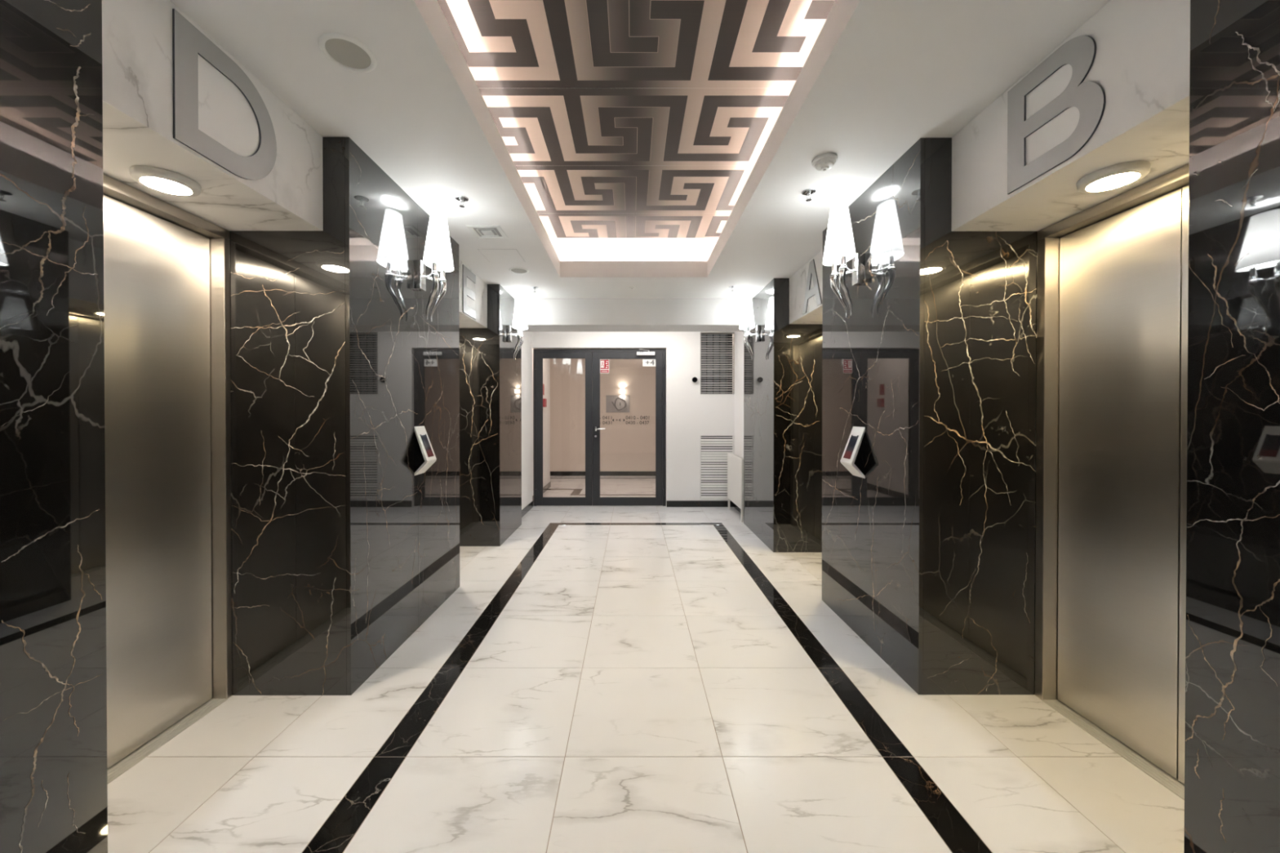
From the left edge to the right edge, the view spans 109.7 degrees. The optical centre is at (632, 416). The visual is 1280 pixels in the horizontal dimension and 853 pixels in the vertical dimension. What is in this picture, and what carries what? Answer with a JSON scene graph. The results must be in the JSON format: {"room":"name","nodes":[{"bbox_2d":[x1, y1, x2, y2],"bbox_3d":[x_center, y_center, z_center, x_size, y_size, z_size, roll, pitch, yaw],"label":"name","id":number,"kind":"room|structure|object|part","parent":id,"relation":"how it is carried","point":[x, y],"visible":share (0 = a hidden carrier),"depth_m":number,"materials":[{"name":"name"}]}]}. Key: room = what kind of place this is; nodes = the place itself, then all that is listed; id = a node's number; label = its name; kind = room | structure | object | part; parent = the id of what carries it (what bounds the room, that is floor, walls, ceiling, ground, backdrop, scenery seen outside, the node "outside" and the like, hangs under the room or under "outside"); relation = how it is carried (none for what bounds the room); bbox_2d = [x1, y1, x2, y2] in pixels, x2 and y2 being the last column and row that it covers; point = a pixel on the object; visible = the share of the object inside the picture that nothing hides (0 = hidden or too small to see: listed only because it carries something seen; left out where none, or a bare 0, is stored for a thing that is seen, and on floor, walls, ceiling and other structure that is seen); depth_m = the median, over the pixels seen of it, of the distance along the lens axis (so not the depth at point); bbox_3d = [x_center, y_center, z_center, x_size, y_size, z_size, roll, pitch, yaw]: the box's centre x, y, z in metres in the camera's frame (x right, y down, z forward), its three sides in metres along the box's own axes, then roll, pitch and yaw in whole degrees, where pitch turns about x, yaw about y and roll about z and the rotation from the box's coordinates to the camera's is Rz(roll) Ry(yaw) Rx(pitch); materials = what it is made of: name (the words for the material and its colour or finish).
{"room":"lobby","nodes":[
{"label":"lobby","id":0,"kind":"room"},
{"bbox_2d":[0,0,107,852],"bbox_3d":[-1.635,0.019,-0.542,0.660,2.584,3.315,0,0,0],"label":"marble pillar","id":1,"kind":"structure","parent":0,"point":[54,793],"depth_m":1.01,"materials":[{"name":"black stone"}]},
{"bbox_2d":[102,173,231,784],"bbox_3d":[-1.905,0.223,1.600,0.109,2.152,0.966,0,0,0],"label":"elevator door","id":2,"kind":"structure","parent":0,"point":[166,267],"depth_m":1.84,"materials":[{"name":"metal"}]},
{"bbox_3d":[-1.900,1.297,1.608,0.098,0.005,0.908,0,0,0],"label":"door sill","id":3,"kind":"part","parent":2,"relation":"part of","materials":[{"name":"silver metal"}]},
{"bbox_2d":[229,137,459,695],"bbox_3d":[-1.635,-0.001,2.744,0.660,2.584,1.322,0,0,0],"label":"marble pillar","id":4,"kind":"structure","parent":0,"point":[340,552],"depth_m":2.09,"materials":[{"name":"black stone"}]},
{"bbox_2d":[102,0,323,231],"bbox_3d":[-1.692,-1.070,1.593,0.535,0.432,0.966,0,0,0],"label":"lintel","id":5,"kind":"object","parent":4,"relation":"attached to","point":[137,60],"visible":0.47,"depth_m":1.54,"materials":[{"name":"white stone"}]},
{"bbox_2d":[128,164,201,196],"bbox_3d":[-1.671,-0.840,1.617,0.180,0.027,0.180,0,0,0],"label":"recessed light","id":6,"kind":"object","parent":5,"relation":"attached to","point":[160,180],"visible":1,"depth_m":1.59,"materials":[{"name":"white plastic"}]},
{"bbox_2d":[140,177,191,195],"bbox_3d":[-1.671,-0.828,1.617,0.126,0.002,0.126,0,0,0],"label":"diffuser","id":7,"kind":"object","parent":6,"relation":"attached to","point":[170,185],"depth_m":1.61,"materials":[{"name":"white plastic"}]},
{"bbox_2d":[172,8,276,179],"bbox_3d":[-1.421,-1.066,1.597,0.006,0.400,0.400,0,0,0],"label":"letter","id":8,"kind":"object","parent":5,"relation":"attached to","point":[188,42],"depth_m":1.50,"materials":[{"name":"grey metal"}]},
{"bbox_2d":[413,426,436,475],"bbox_3d":[-1.266,0.206,2.761,0.077,0.294,0.130,0,0,0],"label":"panel","id":9,"kind":"object","parent":4,"relation":"attached to","point":[424,455],"visible":1,"depth_m":2.72,"materials":[{"name":"white plastic"}]},
{"bbox_2d":[426,449,433,456],"bbox_3d":[-1.242,0.224,2.767,0.015,0.039,0.075,0,0,0],"label":"light","id":10,"kind":"object","parent":9,"relation":"attached to","point":[428,452],"depth_m":2.76,"materials":[{"name":"red plastic"}]},
{"bbox_2d":[413,208,454,321],"bbox_3d":[-1.179,-0.905,2.732,0.227,0.650,0.226,0,0,38],"label":"wall sconce","id":11,"kind":"object","parent":4,"relation":"attached to","point":[437,255],"visible":1,"depth_m":2.68,"materials":[{"name":"white fabric"}]},
{"bbox_3d":[-1.284,-0.852,2.725,0.042,0.170,0.064,0,0,0],"label":"wall plate","id":12,"kind":"part","parent":11,"relation":"part of","materials":[{"name":"silver metal"}]},
{"bbox_3d":[-1.169,-1.072,2.724,0.152,0.312,0.256,0,0,0],"label":"lamp shade","id":13,"kind":"part","parent":11,"relation":"part of","materials":[{"name":"fabric"}]},
{"bbox_3d":[-1.169,-0.957,2.782,0.036,0.072,0.036,0,0,0],"label":"bulb","id":14,"kind":"part","parent":11,"relation":"part of","materials":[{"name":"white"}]},
{"bbox_2d":[521,331,532,510],"bbox_3d":[-1.730,0.003,2.060,0.660,2.585,8.520,0,0,0],"label":"wall","id":15,"kind":"structure","parent":0,"point":[526,347],"depth_m":6.00,"materials":[{"name":"white paint"}]},
{"bbox_2d":[521,500,533,517],"bbox_3d":[-1.394,1.229,5.822,0.012,0.088,1.010,0,0,0],"label":"baseboard","id":16,"kind":"structure","parent":15,"relation":"attached to","point":[530,506],"depth_m":5.98,"materials":[{"name":"black stone"}]},
{"bbox_2d":[514,298,752,331],"bbox_3d":[0.014,-1.162,5.188,2.638,0.292,0.410,0,0,0],"label":"beam","id":17,"kind":"structure","parent":15,"relation":"attached to","point":[542,314],"depth_m":4.98,"materials":[{"name":"white paint"}]},
{"bbox_2d":[532,347,550,496],"bbox_3d":[-2.535,-0.086,7.260,2.130,2.700,1.600,0,0,0],"label":"wall","id":18,"kind":"structure","parent":0,"point":[546,362],"depth_m":7.74,"materials":[{"name":"white paint"}]},
{"bbox_2d":[532,481,551,502],"bbox_3d":[-1.464,1.217,7.268,0.013,0.095,1.599,0,0,0],"label":"baseboard","id":19,"kind":"structure","parent":18,"relation":"attached to","point":[548,486],"depth_m":7.59,"materials":[{"name":"black stone"}]},
{"bbox_2d":[542,383,546,407],"bbox_3d":[-1.447,-0.347,7.448,0.044,0.380,0.140,0,0,0],"label":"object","id":20,"kind":"object","parent":18,"relation":"attached to","point":[544,400],"visible":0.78,"depth_m":7.43,"materials":[{"name":"red"}]},
{"bbox_2d":[550,358,655,471],"bbox_3d":[-0.300,-0.099,9.550,6.600,2.700,0.100,0,0,0],"label":"wall","id":21,"kind":"structure","parent":0,"point":[624,446],"depth_m":9.50,"materials":[{"name":"paint"}]},
{"bbox_2d":[550,471,655,475],"bbox_3d":[-0.300,1.204,9.500,6.600,0.095,0.015,0,0,0],"label":"baseboard","id":22,"kind":"structure","parent":21,"relation":"attached to","point":[552,473],"depth_m":9.49,"materials":[{"name":"black stone"}]},
{"bbox_2d":[605,395,629,412],"bbox_3d":[-0.300,-0.266,9.485,0.500,0.365,0.028,0,0,0],"label":"wall plaque","id":23,"kind":"object","parent":21,"relation":"attached to","point":[614,403],"visible":1,"depth_m":9.49,"materials":[{"name":"grey"}]},
{"bbox_2d":[620,388,624,394],"bbox_3d":[-0.200,-0.529,9.451,0.090,0.102,0.089,0,0,0],"label":"wall lamp","id":24,"kind":"object","parent":21,"relation":"attached to","point":[622,390],"visible":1,"depth_m":9.41,"materials":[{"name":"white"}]},
{"bbox_2d":[626,415,648,419],"bbox_3d":[0.112,0.024,9.498,0.490,0.075,0.002,0,0,0],"label":"room number lettering","id":25,"kind":"object","parent":21,"relation":"attached to","point":[644,415],"visible":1,"depth_m":9.50,"materials":[{"name":"black"}]},
{"bbox_2d":[626,421,648,424],"bbox_3d":[0.112,0.129,9.499,0.490,0.075,0.002,0,0,0],"label":"room number lettering","id":26,"kind":"object","parent":21,"relation":"attached to","point":[627,421],"visible":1,"depth_m":9.50,"materials":[{"name":"black"}]},
{"bbox_2d":[532,331,734,506],"bbox_3d":[0.065,-0.023,6.385,2.930,2.585,0.130,0,0,0],"label":"wall","id":27,"kind":"structure","parent":0,"point":[691,414],"depth_m":6.32,"materials":[{"name":"white paint"}]},
{"bbox_2d":[533,348,666,506],"bbox_3d":[-0.460,0.157,6.348,1.876,2.227,0.175,0,0,0],"label":"door","id":28,"kind":"structure","parent":27,"relation":"in","point":[593,357],"depth_m":6.37,"materials":[{"name":"grey paint"}]},
{"bbox_2d":[600,359,608,373],"bbox_3d":[-0.390,-0.714,6.380,0.130,0.197,0.006,0,0,0],"label":"sticker","id":29,"kind":"object","parent":28,"relation":"attached to","point":[604,363],"visible":1,"depth_m":6.38,"materials":[{"name":"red plastic"}]},
{"bbox_2d":[642,359,655,366],"bbox_3d":[0.245,-0.765,6.381,0.190,0.110,0.002,0,0,0],"label":"number sign","id":30,"kind":"object","parent":28,"relation":"attached to","point":[646,362],"visible":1,"depth_m":6.38,"materials":[{"name":"white plastic"}]},
{"bbox_2d":[691,376,697,382],"bbox_3d":[0.876,-0.515,6.299,0.096,0.096,0.034,0,0,0],"label":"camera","id":31,"kind":"object","parent":27,"relation":"attached to","point":[694,380],"visible":1,"depth_m":6.28,"materials":[{"name":"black plastic"}]},
{"bbox_2d":[666,500,733,506],"bbox_3d":[0.961,1.226,6.322,0.953,0.088,0.012,0,0,0],"label":"baseboard","id":32,"kind":"structure","parent":27,"relation":"attached to","point":[669,503],"depth_m":6.32,"materials":[{"name":"black stone"}]},
{"bbox_2d":[700,332,734,394],"bbox_3d":[1.197,-0.748,6.376,0.476,0.866,0.129,0,0,0],"label":"air vent","id":33,"kind":"object","parent":27,"relation":"in","point":[716,349],"visible":0.95,"depth_m":6.38,"materials":[{"name":"grey metal"}]},
{"bbox_2d":[700,435,734,498],"bbox_3d":[1.197,0.711,6.385,0.476,0.894,0.129,0,0,0],"label":"air vent","id":34,"kind":"object","parent":27,"relation":"in","point":[714,449],"visible":0.73,"depth_m":6.33,"materials":[{"name":"white metal"}]},
{"bbox_2d":[170,0,1110,298],"bbox_3d":[0.000,-1.472,2.051,4.000,0.366,8.520,0,0,0],"label":"ceiling","id":35,"kind":"structure","parent":0,"point":[615,118],"depth_m":2.07,"materials":[{"name":"paint"}]},
{"bbox_2d":[318,31,377,72],"bbox_3d":[-1.004,-1.282,1.594,0.176,0.008,0.176,0,0,0],"label":"ceiling speaker","id":36,"kind":"object","parent":35,"relation":"attached to","point":[344,51],"visible":1,"depth_m":1.59,"materials":[{"name":"white plastic"}]},
{"bbox_2d":[324,38,370,68],"bbox_3d":[-1.004,-1.284,1.594,0.138,0.004,0.138,0,0,0],"label":"grille","id":37,"kind":"object","parent":36,"relation":"attached to","point":[347,53],"depth_m":1.59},
{"bbox_2d":[454,195,468,207],"bbox_3d":[-1.008,-1.269,2.667,0.076,0.048,0.076,0,0,0],"label":"sprinkler head","id":38,"kind":"object","parent":35,"relation":"attached to","point":[461,198],"visible":1,"depth_m":2.66},
{"bbox_2d":[466,225,507,239],"bbox_3d":[-1.012,-1.291,3.157,0.224,0.009,0.224,0,0,0],"label":"ceiling vent","id":39,"kind":"object","parent":35,"relation":"in","point":[480,232],"visible":1,"depth_m":3.15,"materials":[{"name":"white plastic"}]},
{"bbox_3d":[-1.012,-1.290,3.157,0.072,0.005,0.072,0,0,0],"label":"plate","id":40,"kind":"part","parent":39,"relation":"part of","materials":[{"name":"white plastic"}]},
{"bbox_2d":[477,248,524,262],"bbox_3d":[-1.047,-1.298,3.637,0.300,0.002,0.300,0,0,0],"label":"access hatch","id":41,"kind":"object","parent":35,"relation":"attached to","point":[491,255],"visible":1,"depth_m":3.62,"materials":[{"name":"grey paint"}]},
{"bbox_2d":[508,266,528,273],"bbox_3d":[-1.006,-1.297,4.004,0.176,0.008,0.176,0,0,0],"label":"ceiling speaker","id":42,"kind":"object","parent":35,"relation":"attached to","point":[514,269],"visible":1,"depth_m":4.00,"materials":[{"name":"white plastic"}]},
{"bbox_2d":[511,268,526,272],"bbox_3d":[-1.006,-1.298,4.004,0.138,0.004,0.138,0,0,0],"label":"grille","id":43,"kind":"object","parent":42,"relation":"attached to","point":[513,270],"depth_m":4.00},
{"bbox_2d":[530,286,538,293],"bbox_3d":[-0.985,-1.280,4.552,0.076,0.048,0.076,0,0,0],"label":"sprinkler head","id":44,"kind":"object","parent":35,"relation":"attached to","point":[532,287],"visible":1,"depth_m":4.54},
{"bbox_2d":[549,237,718,261],"bbox_3d":[0.015,-1.490,2.181,1.830,0.369,4.420,0,0,0],"label":"ceiling recess side","id":45,"kind":"structure","parent":35,"relation":"attached to","point":[567,249],"depth_m":4.36,"materials":[{"name":"white paint"}]},
{"bbox_3d":[0.015,-1.660,3.917,1.790,0.012,0.509,0,0,0],"label":"panel","id":46,"kind":"part","parent":35,"relation":"part of","materials":[{"name":"beige"}]},
{"bbox_3d":[0.015,-1.657,3.311,1.790,0.012,0.702,0,0,0],"label":"panel","id":47,"kind":"part","parent":35,"relation":"part of","materials":[{"name":"beige"}]},
{"bbox_3d":[0.015,-1.653,2.607,1.790,0.012,0.702,0,0,0],"label":"panel","id":48,"kind":"part","parent":35,"relation":"part of","materials":[{"name":"beige"}]},
{"bbox_3d":[0.015,-1.648,1.903,1.790,0.012,0.702,0,0,0],"label":"panel","id":49,"kind":"part","parent":35,"relation":"part of","materials":[{"name":"beige"}]},
{"bbox_2d":[413,0,860,277],"bbox_3d":[0.015,-1.365,2.174,1.430,0.150,4.115,0,0,0],"label":"trim","id":50,"kind":"structure","parent":35,"relation":"attached to","point":[842,11],"depth_m":2.24,"materials":[{"name":"white paint"}]},
{"bbox_2d":[728,285,736,292],"bbox_3d":[1.009,-1.280,4.522,0.076,0.048,0.076,0,0,0],"label":"sprinkler head","id":51,"kind":"object","parent":35,"relation":"attached to","point":[732,287],"visible":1,"depth_m":4.51},
{"bbox_2d":[801,188,815,201],"bbox_3d":[1.015,-1.268,2.588,0.076,0.048,0.076,0,0,0],"label":"sprinkler head","id":52,"kind":"object","parent":35,"relation":"attached to","point":[808,192],"visible":1,"depth_m":2.58},
{"bbox_2d":[811,152,837,171],"bbox_3d":[0.967,-1.264,2.261,0.120,0.053,0.120,0,0,0],"label":"smoke detector","id":53,"kind":"object","parent":35,"relation":"attached to","point":[824,162],"visible":1,"depth_m":2.23,"materials":[{"name":"white plastic"}]},
{"bbox_2d":[106,475,1184,852],"bbox_3d":[-0.300,1.316,3.658,6.600,0.060,11.700,0,0,0],"label":"floor","id":54,"kind":"structure","parent":0,"point":[593,679],"depth_m":1.80,"materials":[{"name":"stone"}]},
{"bbox_2d":[459,284,521,546],"bbox_3d":[-1.635,-0.013,4.874,0.660,2.584,0.872,0,0,0],"label":"marble pillar","id":55,"kind":"structure","parent":54,"relation":"on","point":[491,379],"depth_m":4.44,"materials":[{"name":"black stone"}]},
{"bbox_2d":[458,258,487,328],"bbox_3d":[-1.692,-1.083,3.915,0.535,0.432,1.031,0,0,0],"label":"lintel","id":56,"kind":"object","parent":55,"relation":"attached to","point":[479,304],"visible":0.29,"depth_m":4.14,"materials":[{"name":"white stone"}]},
{"bbox_2d":[462,264,475,319],"bbox_3d":[-1.421,-1.080,3.936,0.006,0.400,0.300,0,0,0],"label":"letter","id":57,"kind":"object","parent":56,"relation":"attached to","point":[467,273],"depth_m":3.88,"materials":[{"name":"grey"}]},
{"bbox_2d":[506,296,528,359],"bbox_3d":[-1.179,-0.917,4.711,0.227,0.650,0.226,0,0,38],"label":"wall sconce","id":58,"kind":"object","parent":55,"relation":"attached to","point":[519,322],"visible":1,"depth_m":4.65,"materials":[{"name":"white fabric"}]},
{"bbox_3d":[-1.284,-0.864,4.704,0.042,0.170,0.064,0,0,0],"label":"wall plate","id":59,"kind":"part","parent":58,"relation":"part of","materials":[{"name":"silver metal"}]},
{"bbox_3d":[-1.169,-1.084,4.703,0.152,0.312,0.256,0,0,0],"label":"lamp shade","id":60,"kind":"part","parent":58,"relation":"part of","materials":[{"name":"fabric"}]},
{"bbox_2d":[743,278,822,552],"bbox_3d":[1.663,-0.013,4.808,0.660,2.584,1.136,0,0,0],"label":"marble pillar","id":61,"kind":"structure","parent":54,"relation":"on","point":[783,380],"depth_m":4.25,"materials":[{"name":"black stone"}]},
{"bbox_2d":[738,295,760,359],"bbox_3d":[1.206,-0.917,4.688,0.227,0.650,0.224,0,0,39],"label":"wall sconce","id":62,"kind":"object","parent":61,"relation":"attached to","point":[747,320],"visible":1,"depth_m":4.64,"materials":[{"name":"white fabric"}]},
{"bbox_3d":[1.197,-1.084,4.694,0.152,0.312,0.256,0,0,0],"label":"lamp shade","id":63,"kind":"part","parent":62,"relation":"part of","materials":[{"name":"fabric"}]},
{"bbox_3d":[1.312,-0.864,4.695,0.042,0.170,0.064,0,0,0],"label":"wall plate","id":64,"kind":"part","parent":62,"relation":"part of","materials":[{"name":"silver metal"}]},
{"bbox_2d":[789,248,822,324],"bbox_3d":[1.733,-1.082,3.694,0.514,0.432,1.080,0,0,0],"label":"lintel","id":65,"kind":"object","parent":61,"relation":"attached to","point":[797,282],"visible":0.26,"depth_m":3.93,"materials":[{"name":"white stone"}]},
{"bbox_2d":[802,258,822,315],"bbox_3d":[1.472,-1.078,3.692,0.006,0.400,0.390,0,0,0],"label":"letter","id":66,"kind":"object","parent":65,"relation":"attached to","point":[809,293],"depth_m":3.68,"materials":[{"name":"grey"}]},
{"bbox_2d":[1183,0,1279,852],"bbox_3d":[1.663,0.019,-0.559,0.660,2.584,3.282,0,0,0],"label":"marble pillar","id":67,"kind":"structure","parent":54,"relation":"on","point":[1232,735],"depth_m":1.00,"materials":[{"name":"black stone"}]},
{"bbox_2d":[732,334,733,452],"bbox_3d":[2.280,-0.086,7.260,1.440,2.700,1.600,0,0,0],"label":"wall","id":68,"kind":"structure","parent":0,"point":[732,335],"depth_m":6.99,"materials":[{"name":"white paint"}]},
{"bbox_2d":[734,331,743,457],"bbox_3d":[1.764,0.003,2.060,0.653,2.585,8.520,0,0,0],"label":"wall","id":69,"kind":"structure","parent":0,"point":[739,338],"depth_m":6.04,"materials":[{"name":"white paint"}]},
{"bbox_2d":[727,453,743,522],"bbox_3d":[1.374,0.889,5.805,0.124,0.768,0.800,0,0,0],"label":"radiator","id":70,"kind":"object","parent":69,"relation":"attached to","point":[735,463],"visible":0.83,"depth_m":5.69,"materials":[{"name":"white metal"}]},
{"bbox_3d":[1.328,1.198,5.435,0.024,0.155,0.025,0,0,0],"label":"leg","id":71,"kind":"part","parent":70,"relation":"part of","materials":[{"name":"white metal"}]},
{"bbox_2d":[733,503,741,513],"bbox_3d":[1.431,1.229,5.849,0.012,0.088,0.932,0,0,0],"label":"baseboard","id":72,"kind":"structure","parent":69,"relation":"attached to","point":[735,507],"depth_m":6.08,"materials":[{"name":"black stone"}]},
{"bbox_2d":[822,137,1037,694],"bbox_3d":[1.663,0.000,2.624,0.660,2.584,1.072,0,0,0],"label":"marble pillar","id":73,"kind":"structure","parent":0,"point":[929,557],"depth_m":2.09,"materials":[{"name":"black stone"}]},
{"bbox_2d":[822,199,864,317],"bbox_3d":[1.206,-0.904,2.603,0.227,0.650,0.224,0,0,39],"label":"wall sconce","id":74,"kind":"object","parent":73,"relation":"attached to","point":[839,248],"visible":1,"depth_m":2.57,"materials":[{"name":"white fabric"}]},
{"bbox_3d":[1.197,-0.956,2.667,0.036,0.072,0.036,0,0,0],"label":"bulb","id":75,"kind":"part","parent":74,"relation":"part of","materials":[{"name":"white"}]},
{"bbox_3d":[1.197,-1.072,2.609,0.152,0.312,0.256,0,0,0],"label":"lamp shade","id":76,"kind":"part","parent":74,"relation":"part of","materials":[{"name":"fabric"}]},
{"bbox_3d":[1.312,-0.852,2.610,0.042,0.170,0.064,0,0,0],"label":"wall plate","id":77,"kind":"part","parent":74,"relation":"part of","materials":[{"name":"silver metal"}]},
{"bbox_2d":[840,426,865,478],"bbox_3d":[1.294,0.207,2.645,0.077,0.294,0.140,0,0,0],"label":"panel","id":78,"kind":"object","parent":73,"relation":"attached to","point":[852,459],"visible":1,"depth_m":2.60,"materials":[{"name":"white plastic"}]},
{"bbox_2d":[843,450,852,458],"bbox_3d":[1.270,0.224,2.651,0.015,0.039,0.081,0,0,0],"label":"light","id":79,"kind":"object","parent":78,"relation":"attached to","point":[846,454],"depth_m":2.65,"materials":[{"name":"red plastic"}]},
{"bbox_2d":[951,0,1190,231],"bbox_3d":[1.733,-1.069,1.579,0.514,0.432,1.004,0,0,0],"label":"lintel","id":80,"kind":"object","parent":73,"relation":"attached to","point":[1141,64],"visible":0.61,"depth_m":1.48,"materials":[{"name":"white stone"}]},
{"bbox_2d":[1007,35,1105,194],"bbox_3d":[1.472,-1.069,1.583,0.006,0.400,0.360,0,0,0],"label":"letter","id":81,"kind":"object","parent":80,"relation":"attached to","point":[1079,52],"depth_m":1.56,"materials":[{"name":"grey metal"}]},
{"bbox_2d":[1076,160,1151,193],"bbox_3d":[1.695,-0.840,1.590,0.180,0.027,0.180,0,0,0],"label":"recessed light","id":82,"kind":"object","parent":80,"relation":"attached to","point":[1121,175],"visible":1,"depth_m":1.56,"materials":[{"name":"white plastic"}]},
{"bbox_2d":[1086,172,1138,191],"bbox_3d":[1.695,-0.828,1.590,0.126,0.002,0.126,0,0,0],"label":"diffuser","id":83,"kind":"object","parent":82,"relation":"attached to","point":[1107,181],"depth_m":1.58,"materials":[{"name":"white plastic"}]},
{"bbox_2d":[1035,163,1189,799],"bbox_3d":[1.923,0.224,1.586,0.109,2.152,1.004,0,0,0],"label":"elevator door","id":84,"kind":"structure","parent":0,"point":[1113,274],"depth_m":1.79,"materials":[{"name":"metal"}]},
{"bbox_3d":[1.917,1.297,1.600,0.098,0.005,0.908,0,0,0],"label":"door sill","id":85,"kind":"part","parent":84,"relation":"part of","materials":[{"name":"silver metal"}]},
{"bbox_3d":[1.951,0.243,1.367,0.030,2.097,0.449,0,0,0],"label":"door panel","id":86,"kind":"part","parent":84,"relation":"part of","materials":[{"name":"metal"}]}
]}

